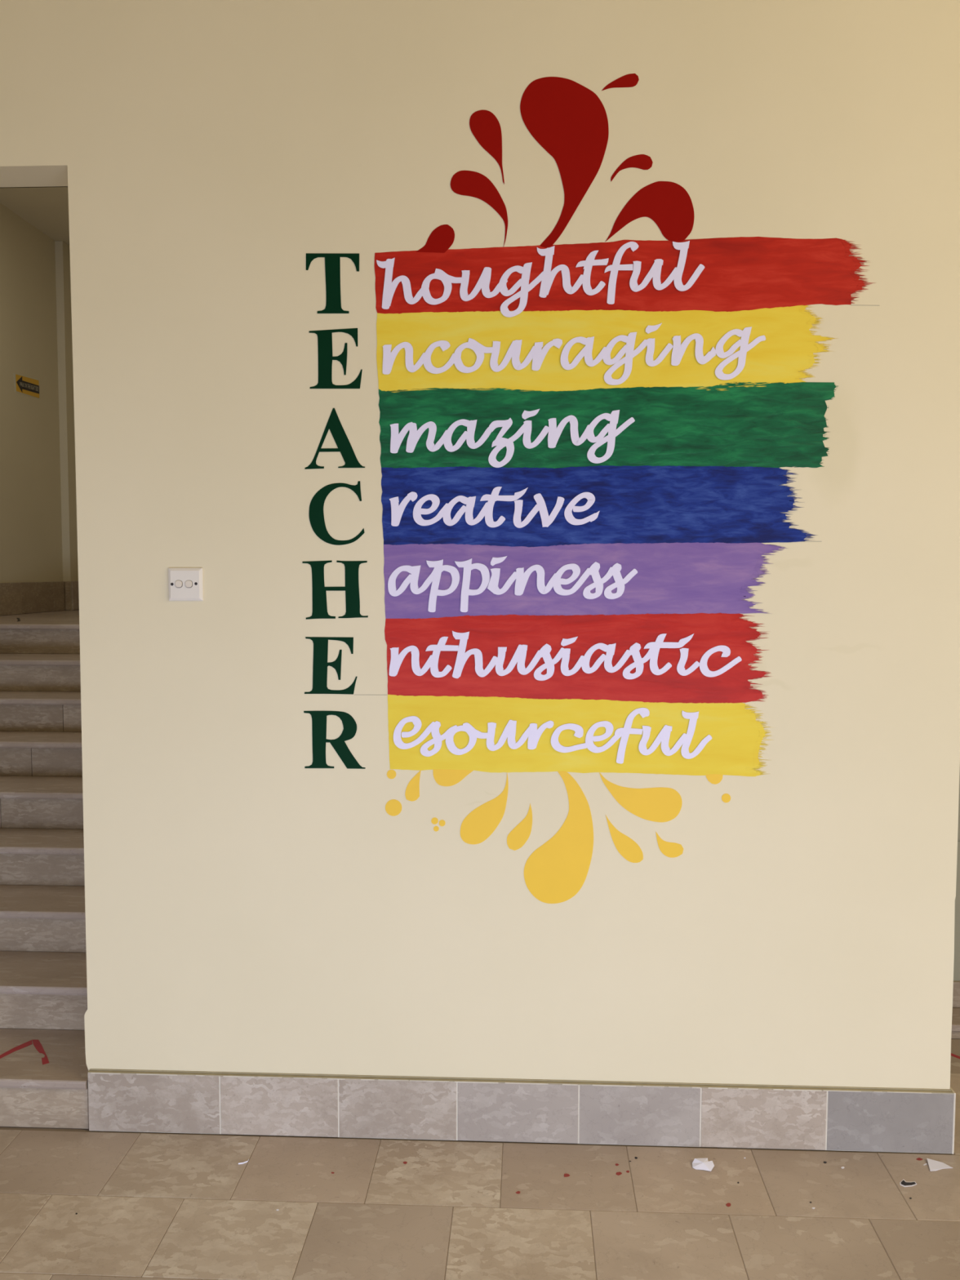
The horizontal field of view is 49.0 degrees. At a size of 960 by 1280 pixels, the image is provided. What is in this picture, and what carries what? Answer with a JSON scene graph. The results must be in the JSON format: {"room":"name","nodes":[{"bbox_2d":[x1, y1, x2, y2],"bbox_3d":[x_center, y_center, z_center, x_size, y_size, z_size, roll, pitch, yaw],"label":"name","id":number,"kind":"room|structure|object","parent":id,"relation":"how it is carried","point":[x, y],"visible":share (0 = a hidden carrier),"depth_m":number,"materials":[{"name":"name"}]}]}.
{"room":"school hallway","nodes":[
{"label":"school hallway","id":0,"kind":"room"},
{"bbox_2d":[0,203,62,615],"bbox_3d":[-2.777,-0.419,0.824,0.150,3.650,11.355,0,4,3],"label":"wall","id":1,"kind":"structure","parent":0,"point":[31,525],"depth_m":5.76,"materials":[{"name":"paint"}]},
{"bbox_2d":[13,373,39,398],"bbox_3d":[-2.470,-1.389,5.751,0.004,0.118,0.298,0,4,3],"label":"arrow sign","id":2,"kind":"object","parent":1,"relation":"attached to","point":[26,385],"visible":1,"depth_m":5.75,"materials":[{"name":"yellow plastic"}]},
{"bbox_2d":[0,186,69,245],"bbox_3d":[0.591,-2.258,4.356,6.239,0.150,3.664,0,4,3],"label":"ceiling","id":3,"kind":"structure","parent":0,"point":[46,208],"depth_m":5.51,"materials":[{"name":"paint"}]},
{"bbox_2d":[54,240,77,610],"bbox_3d":[-2.428,-0.659,6.312,0.046,3.309,0.250,0,4,3],"label":"wall","id":4,"kind":"structure","parent":0,"point":[64,313],"depth_m":6.17,"materials":[{"name":"paint"}]},
{"bbox_2d":[0,581,79,615],"bbox_3d":[-1.636,-0.213,5.500,1.703,0.171,1.553,0,4,3],"label":"baseboard","id":5,"kind":"structure","parent":4,"relation":"attached to","point":[23,597],"depth_m":5.86,"materials":[{"name":"stone"}]},
{"bbox_2d":[73,401,78,581],"bbox_3d":[0.691,-0.646,6.220,6.193,3.309,0.150,0,4,3],"label":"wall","id":6,"kind":"structure","parent":0,"point":[73,402],"depth_m":6.28,"materials":[{"name":"paint"}]},
{"bbox_2d":[0,0,959,1089],"bbox_3d":[-0.741,-0.558,2.620,3.793,3.600,0.140,0,4,3],"label":"wall","id":7,"kind":"structure","parent":0,"point":[249,908],"depth_m":2.54,"materials":[{"name":"beige paint"}]},
{"bbox_2d":[168,567,203,600],"bbox_3d":[-0.719,-0.136,2.570,0.086,0.081,0.012,0,4,3],"label":"light switch","id":8,"kind":"object","parent":7,"relation":"attached to","point":[184,584],"visible":1,"depth_m":2.57,"materials":[{"name":"beige plastic"}]},
{"bbox_2d":[304,636,356,694],"bbox_3d":[-0.365,0.063,2.572,0.130,0.140,0.001,0,4,3],"label":"capital letter","id":9,"kind":"object","parent":7,"relation":"attached to","point":[320,664],"visible":1,"depth_m":2.57,"materials":[{"name":"green paint"}]},
{"bbox_2d":[306,253,359,313],"bbox_3d":[-0.351,-0.850,2.512,0.128,0.141,0.001,0,4,3],"label":"capital letter","id":10,"kind":"object","parent":7,"relation":"attached to","point":[332,260],"visible":1,"depth_m":2.51,"materials":[{"name":"green paint"}]},
{"bbox_2d":[303,711,365,768],"bbox_3d":[-0.356,0.245,2.584,0.151,0.143,0.001,0,4,3],"label":"capital letter","id":11,"kind":"object","parent":7,"relation":"attached to","point":[318,718],"visible":1,"depth_m":2.58,"materials":[{"name":"green paint"}]},
{"bbox_2d":[302,560,368,619],"bbox_3d":[-0.351,-0.121,2.560,0.160,0.143,0.001,0,4,3],"label":"capital letter","id":12,"kind":"object","parent":7,"relation":"attached to","point":[351,588],"visible":1,"depth_m":2.56,"materials":[{"name":"green paint"}]},
{"bbox_2d":[305,408,364,469],"bbox_3d":[-0.349,-0.484,2.536,0.146,0.145,0.001,0,4,3],"label":"capital letter","id":13,"kind":"object","parent":7,"relation":"attached to","point":[334,424],"visible":1,"depth_m":2.54,"materials":[{"name":"green paint"}]},
{"bbox_2d":[309,328,362,388],"bbox_3d":[-0.345,-0.674,2.523,0.128,0.143,0.001,0,4,3],"label":"capital letter","id":14,"kind":"object","parent":7,"relation":"attached to","point":[325,357],"visible":1,"depth_m":2.52,"materials":[{"name":"green paint"}]},
{"bbox_2d":[309,480,364,545],"bbox_3d":[-0.346,-0.306,2.547,0.135,0.154,0.001,0,4,3],"label":"capital letter","id":15,"kind":"object","parent":7,"relation":"attached to","point":[317,504],"visible":1,"depth_m":2.55,"materials":[{"name":"green paint"}]},
{"bbox_2d":[386,769,395,778],"bbox_3d":[-0.217,0.329,2.583,0.023,0.023,0.001,0,4,3],"label":"dot","id":16,"kind":"object","parent":7,"relation":"attached to","point":[391,774],"visible":1,"depth_m":2.58,"materials":[{"name":"yellow paint"}]},
{"bbox_2d":[385,799,401,816],"bbox_3d":[-0.212,0.412,2.588,0.041,0.041,0.001,0,4,3],"label":"dot","id":17,"kind":"object","parent":7,"relation":"attached to","point":[393,806],"visible":1,"depth_m":2.59,"materials":[{"name":"yellow paint"}]},
{"bbox_2d":[404,769,421,801],"bbox_3d":[-0.164,0.357,2.583,0.040,0.078,0.001,0,4,3],"label":"paint droplet","id":18,"kind":"object","parent":7,"relation":"attached to","point":[412,790],"visible":1,"depth_m":2.58,"materials":[{"name":"yellow paint"}]},
{"bbox_2d":[431,817,438,824],"bbox_3d":[-0.111,0.444,2.586,0.017,0.017,0.001,0,4,3],"label":"dot","id":19,"kind":"object","parent":7,"relation":"attached to","point":[434,820],"visible":1,"depth_m":2.58,"materials":[{"name":"yellow paint"}]},
{"bbox_2d":[415,224,454,253],"bbox_3d":[-0.106,-0.949,2.494,0.093,0.066,0.001,0,4,3],"label":"paint droplet","id":20,"kind":"object","parent":7,"relation":"attached to","point":[441,239],"visible":1,"depth_m":2.49,"materials":[{"name":"red paint"}]},
{"bbox_2d":[433,826,439,831],"bbox_3d":[-0.108,0.463,2.587,0.013,0.013,0.001,0,4,3],"label":"dot","id":21,"kind":"object","parent":7,"relation":"attached to","point":[436,828],"visible":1,"depth_m":2.59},
{"bbox_2d":[439,819,445,826],"bbox_3d":[-0.093,0.449,2.586,0.016,0.016,0.001,0,4,3],"label":"dot","id":22,"kind":"object","parent":7,"relation":"attached to","point":[442,823],"visible":1,"depth_m":2.58,"materials":[{"name":"yellow paint"}]},
{"bbox_2d":[432,768,472,786],"bbox_3d":[-0.065,0.337,2.577,0.100,0.043,0.001,0,4,3],"label":"paint droplet","id":23,"kind":"object","parent":7,"relation":"attached to","point":[443,777],"visible":1,"depth_m":2.58,"materials":[{"name":"yellow paint"}]},
{"bbox_2d":[450,170,507,245],"bbox_3d":[-0.002,-1.016,2.485,0.136,0.178,0.001,0,4,3],"label":"paint droplet","id":24,"kind":"object","parent":7,"relation":"attached to","point":[466,183],"visible":1,"depth_m":2.48,"materials":[{"name":"red paint"}]},
{"bbox_2d":[460,774,508,844],"bbox_3d":[0.010,0.412,2.578,0.118,0.180,0.001,0,4,3],"label":"paint droplet","id":25,"kind":"object","parent":7,"relation":"attached to","point":[478,825],"visible":1,"depth_m":2.58,"materials":[{"name":"yellow paint"}]},
{"bbox_2d":[469,110,504,183],"bbox_3d":[0.016,-1.157,2.475,0.083,0.171,0.001,0,4,3],"label":"paint droplet","id":26,"kind":"object","parent":7,"relation":"attached to","point":[485,126],"visible":1,"depth_m":2.47,"materials":[{"name":"red paint"}]},
{"bbox_2d":[506,803,532,850],"bbox_3d":[0.097,0.457,2.577,0.062,0.118,0.001,0,4,3],"label":"paint droplet","id":27,"kind":"object","parent":7,"relation":"attached to","point":[519,835],"visible":1,"depth_m":2.58,"materials":[{"name":"yellow paint"}]},
{"bbox_2d":[87,1068,955,1154],"bbox_3d":[0.086,1.164,2.688,2.146,0.156,0.155,0,4,3],"label":"baseboard","id":28,"kind":"structure","parent":7,"relation":"attached to","point":[777,1117],"depth_m":2.61,"materials":[{"name":"tile"}]},
{"bbox_2d":[524,770,593,903],"bbox_3d":[0.192,0.483,2.575,0.170,0.329,0.001,0,4,3],"label":"paint droplet","id":29,"kind":"object","parent":7,"relation":"attached to","point":[557,870],"visible":1,"depth_m":2.58,"materials":[{"name":"yellow paint"}]},
{"bbox_2d":[520,76,608,247],"bbox_3d":[0.197,-1.119,2.469,0.207,0.390,0.001,0,4,3],"label":"paint droplet","id":30,"kind":"object","parent":7,"relation":"attached to","point":[565,117],"visible":1,"depth_m":2.46,"materials":[{"name":"red paint"}]},
{"bbox_2d":[384,613,771,703],"bbox_3d":[0.236,0.042,2.543,0.937,0.218,0.001,0,4,3],"label":"painted stripe","id":31,"kind":"object","parent":7,"relation":"attached to","point":[487,633],"visible":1,"depth_m":2.54,"materials":[{"name":"paint"}]},
{"bbox_2d":[389,631,742,680],"bbox_3d":[0.203,0.039,2.543,0.849,0.120,0.002,0,4,3],"label":"word","id":32,"kind":"object","parent":31,"relation":"attached to","point":[519,656],"visible":1,"depth_m":2.54,"materials":[{"name":"white paint"}]},
{"bbox_2d":[387,694,771,776],"bbox_3d":[0.243,0.231,2.556,0.938,0.193,0.001,0,4,3],"label":"painted stripe","id":33,"kind":"object","parent":7,"relation":"attached to","point":[733,748],"visible":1,"depth_m":2.56,"materials":[{"name":"paint"}]},
{"bbox_2d":[393,707,711,764],"bbox_3d":[0.174,0.231,2.557,0.772,0.137,0.002,0,4,3],"label":"word","id":34,"kind":"object","parent":33,"relation":"attached to","point":[532,733],"visible":1,"depth_m":2.56,"materials":[{"name":"white paint"}]},
{"bbox_2d":[383,542,785,618],"bbox_3d":[0.251,-0.142,2.531,0.969,0.186,0.001,0,4,3],"label":"painted stripe","id":35,"kind":"object","parent":7,"relation":"attached to","point":[670,578],"visible":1,"depth_m":2.53,"materials":[{"name":"purple paint"}]},
{"bbox_2d":[387,555,637,612],"bbox_3d":[0.077,-0.134,2.537,0.601,0.136,0.002,0,4,3],"label":"word","id":36,"kind":"object","parent":35,"relation":"attached to","point":[521,577],"visible":1,"depth_m":2.54,"materials":[{"name":"white paint"}]},
{"bbox_2d":[381,465,817,546],"bbox_3d":[0.282,-0.319,2.518,1.042,0.194,0.001,0,4,3],"label":"painted stripe","id":37,"kind":"object","parent":7,"relation":"attached to","point":[644,504],"visible":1,"depth_m":2.52,"materials":[{"name":"blue paint"}]},
{"bbox_2d":[389,486,599,528],"bbox_3d":[0.034,-0.318,2.527,0.506,0.098,0.002,0,4,3],"label":"word","id":38,"kind":"object","parent":37,"relation":"attached to","point":[397,510],"visible":1,"depth_m":2.53,"materials":[{"name":"white paint"}]},
{"bbox_2d":[378,382,836,468],"bbox_3d":[0.300,-0.509,2.504,1.088,0.201,0.001,0,4,3],"label":"painted stripe","id":39,"kind":"object","parent":7,"relation":"attached to","point":[776,424],"visible":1,"depth_m":2.50,"materials":[{"name":"green paint"}]},
{"bbox_2d":[390,408,635,467],"bbox_3d":[0.075,-0.481,2.515,0.584,0.139,0.002,0,4,3],"label":"word","id":40,"kind":"object","parent":39,"relation":"attached to","point":[554,432],"visible":1,"depth_m":2.51,"materials":[{"name":"white paint"}]},
{"bbox_2d":[376,305,839,392],"bbox_3d":[0.297,-0.688,2.493,1.089,0.196,0.002,0,4,3],"label":"painted stripe","id":41,"kind":"object","parent":7,"relation":"attached to","point":[788,347],"visible":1,"depth_m":2.49,"materials":[{"name":"yellow paint"}]},
{"bbox_2d":[382,323,765,385],"bbox_3d":[0.219,-0.676,2.495,0.904,0.144,0.002,0,4,3],"label":"word","id":42,"kind":"object","parent":41,"relation":"attached to","point":[536,353],"visible":1,"depth_m":2.49,"materials":[{"name":"white paint"}]},
{"bbox_2d":[601,73,639,90],"bbox_3d":[0.326,-1.298,2.451,0.086,0.038,0.001,0,4,3],"label":"paint droplet","id":43,"kind":"object","parent":7,"relation":"attached to","point":[630,80],"visible":1,"depth_m":2.45,"materials":[{"name":"red paint"}]},
{"bbox_2d":[605,815,643,862],"bbox_3d":[0.351,0.484,2.567,0.093,0.119,0.001,0,4,3],"label":"paint droplet","id":44,"kind":"object","parent":7,"relation":"attached to","point":[627,847],"visible":1,"depth_m":2.57,"materials":[{"name":"yellow paint"}]},
{"bbox_2d":[374,236,876,313],"bbox_3d":[0.336,-0.857,2.480,1.176,0.172,0.001,0,4,3],"label":"painted stripe","id":45,"kind":"object","parent":7,"relation":"attached to","point":[739,273],"visible":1,"depth_m":2.48,"materials":[{"name":"red paint"}]},
{"bbox_2d":[376,240,704,317],"bbox_3d":[0.140,-0.850,2.487,0.773,0.172,0.002,0,4,3],"label":"word","id":46,"kind":"object","parent":45,"relation":"attached to","point":[547,277],"visible":1,"depth_m":2.49,"materials":[{"name":"white paint"}]},
{"bbox_2d":[610,154,653,181],"bbox_3d":[0.355,-1.103,2.463,0.097,0.061,0.001,0,4,3],"label":"paint droplet","id":47,"kind":"object","parent":7,"relation":"attached to","point":[643,162],"visible":1,"depth_m":2.46,"materials":[{"name":"red paint"}]},
{"bbox_2d":[599,772,682,822],"bbox_3d":[0.389,0.382,2.559,0.201,0.122,0.001,0,4,3],"label":"paint droplet","id":48,"kind":"object","parent":7,"relation":"attached to","point":[660,804],"visible":1,"depth_m":2.56,"materials":[{"name":"yellow paint"}]},
{"bbox_2d":[605,181,693,241],"bbox_3d":[0.398,-1.003,2.467,0.207,0.139,0.001,0,4,3],"label":"paint droplet","id":49,"kind":"object","parent":7,"relation":"attached to","point":[668,204],"visible":1,"depth_m":2.47,"materials":[{"name":"red paint"}]},
{"bbox_2d":[655,831,683,857],"bbox_3d":[0.461,0.498,2.563,0.068,0.064,0.001,0,4,3],"label":"paint droplet","id":50,"kind":"object","parent":7,"relation":"attached to","point":[672,850],"visible":1,"depth_m":2.56,"materials":[{"name":"yellow paint"}]},
{"bbox_2d":[706,773,723,784],"bbox_3d":[0.566,0.336,2.548,0.041,0.025,0.001,0,4,3],"label":"dot","id":51,"kind":"object","parent":7,"relation":"attached to","point":[715,779],"visible":1,"depth_m":2.55,"materials":[{"name":"yellow paint"}]},
{"bbox_2d":[721,793,730,802],"bbox_3d":[0.596,0.383,2.550,0.022,0.022,0.001,0,4,3],"label":"dot","id":52,"kind":"object","parent":7,"relation":"attached to","point":[726,797],"visible":1,"depth_m":2.55,"materials":[{"name":"yellow paint"}]},
{"bbox_2d":[0,1038,959,1279],"bbox_3d":[0.045,1.375,1.136,12.000,0.060,12.000,0,4,3],"label":"floor","id":53,"kind":"structure","parent":0,"point":[148,1206],"depth_m":2.34,"materials":[{"name":"tile"}]},
{"bbox_2d":[0,610,88,1128],"bbox_3d":[-1.687,0.534,4.438,1.700,1.178,3.571,0,4,3],"label":"staircase","id":54,"kind":"structure","parent":53,"relation":"on","point":[43,984],"depth_m":3.42,"materials":[{"name":"stone"}]},
{"bbox_2d":[0,1040,48,1064],"bbox_3d":[-1.206,1.100,2.817,0.166,0.001,0.142,0,4,3],"label":"tape","id":55,"kind":"object","parent":54,"relation":"on","point":[37,1044],"visible":1,"depth_m":2.83,"materials":[{"name":"red plastic"}]},
{"bbox_2d":[692,1157,714,1171],"bbox_3d":[0.532,1.250,2.512,0.052,0.010,0.043,0,4,3],"label":"paper scrap","id":56,"kind":"object","parent":53,"relation":"on","point":[698,1163],"visible":1,"depth_m":2.51,"materials":[{"name":"white paper"}]},
{"bbox_2d":[899,1179,916,1186],"bbox_3d":[0.992,1.260,2.445,0.040,0.001,0.031,0,4,3],"label":"chip","id":57,"kind":"object","parent":53,"relation":"on","point":[903,1183],"visible":1,"depth_m":2.44,"materials":[{"name":"paper"}]},
{"bbox_2d":[926,1158,952,1171],"bbox_3d":[1.096,1.254,2.516,0.059,0.005,0.049,0,4,3],"label":"paper scrap","id":58,"kind":"object","parent":53,"relation":"on","point":[934,1165],"visible":1,"depth_m":2.52,"materials":[{"name":"white paper"}]},
{"bbox_2d":[951,1007,959,1039],"bbox_3d":[1.635,1.185,3.253,0.916,0.047,0.141,0,4,3],"label":"step","id":59,"kind":"structure","parent":53,"relation":"on","point":[955,1034],"depth_m":3.20,"materials":[{"name":"stone"}]},
{"bbox_2d":[951,1053,959,1058],"bbox_3d":[1.412,1.220,3.061,0.014,0.001,0.112,-3,5,-37],"label":"tape","id":60,"kind":"object","parent":53,"relation":"on","point":[952,1055],"visible":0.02,"depth_m":3.09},
{"bbox_2d":[953,772,959,981],"bbox_3d":[2.345,-0.449,3.258,2.417,3.310,0.150,0,4,3],"label":"wall","id":61,"kind":"structure","parent":0,"point":[957,917],"depth_m":3.31,"materials":[{"name":"paint"}]},
{"bbox_2d":[952,981,959,1007],"bbox_3d":[1.629,1.116,3.312,0.898,0.081,0.011,0,4,3],"label":"baseboard","id":62,"kind":"structure","parent":61,"relation":"attached to","point":[956,989],"depth_m":3.31,"materials":[{"name":"stone"}]}
]}

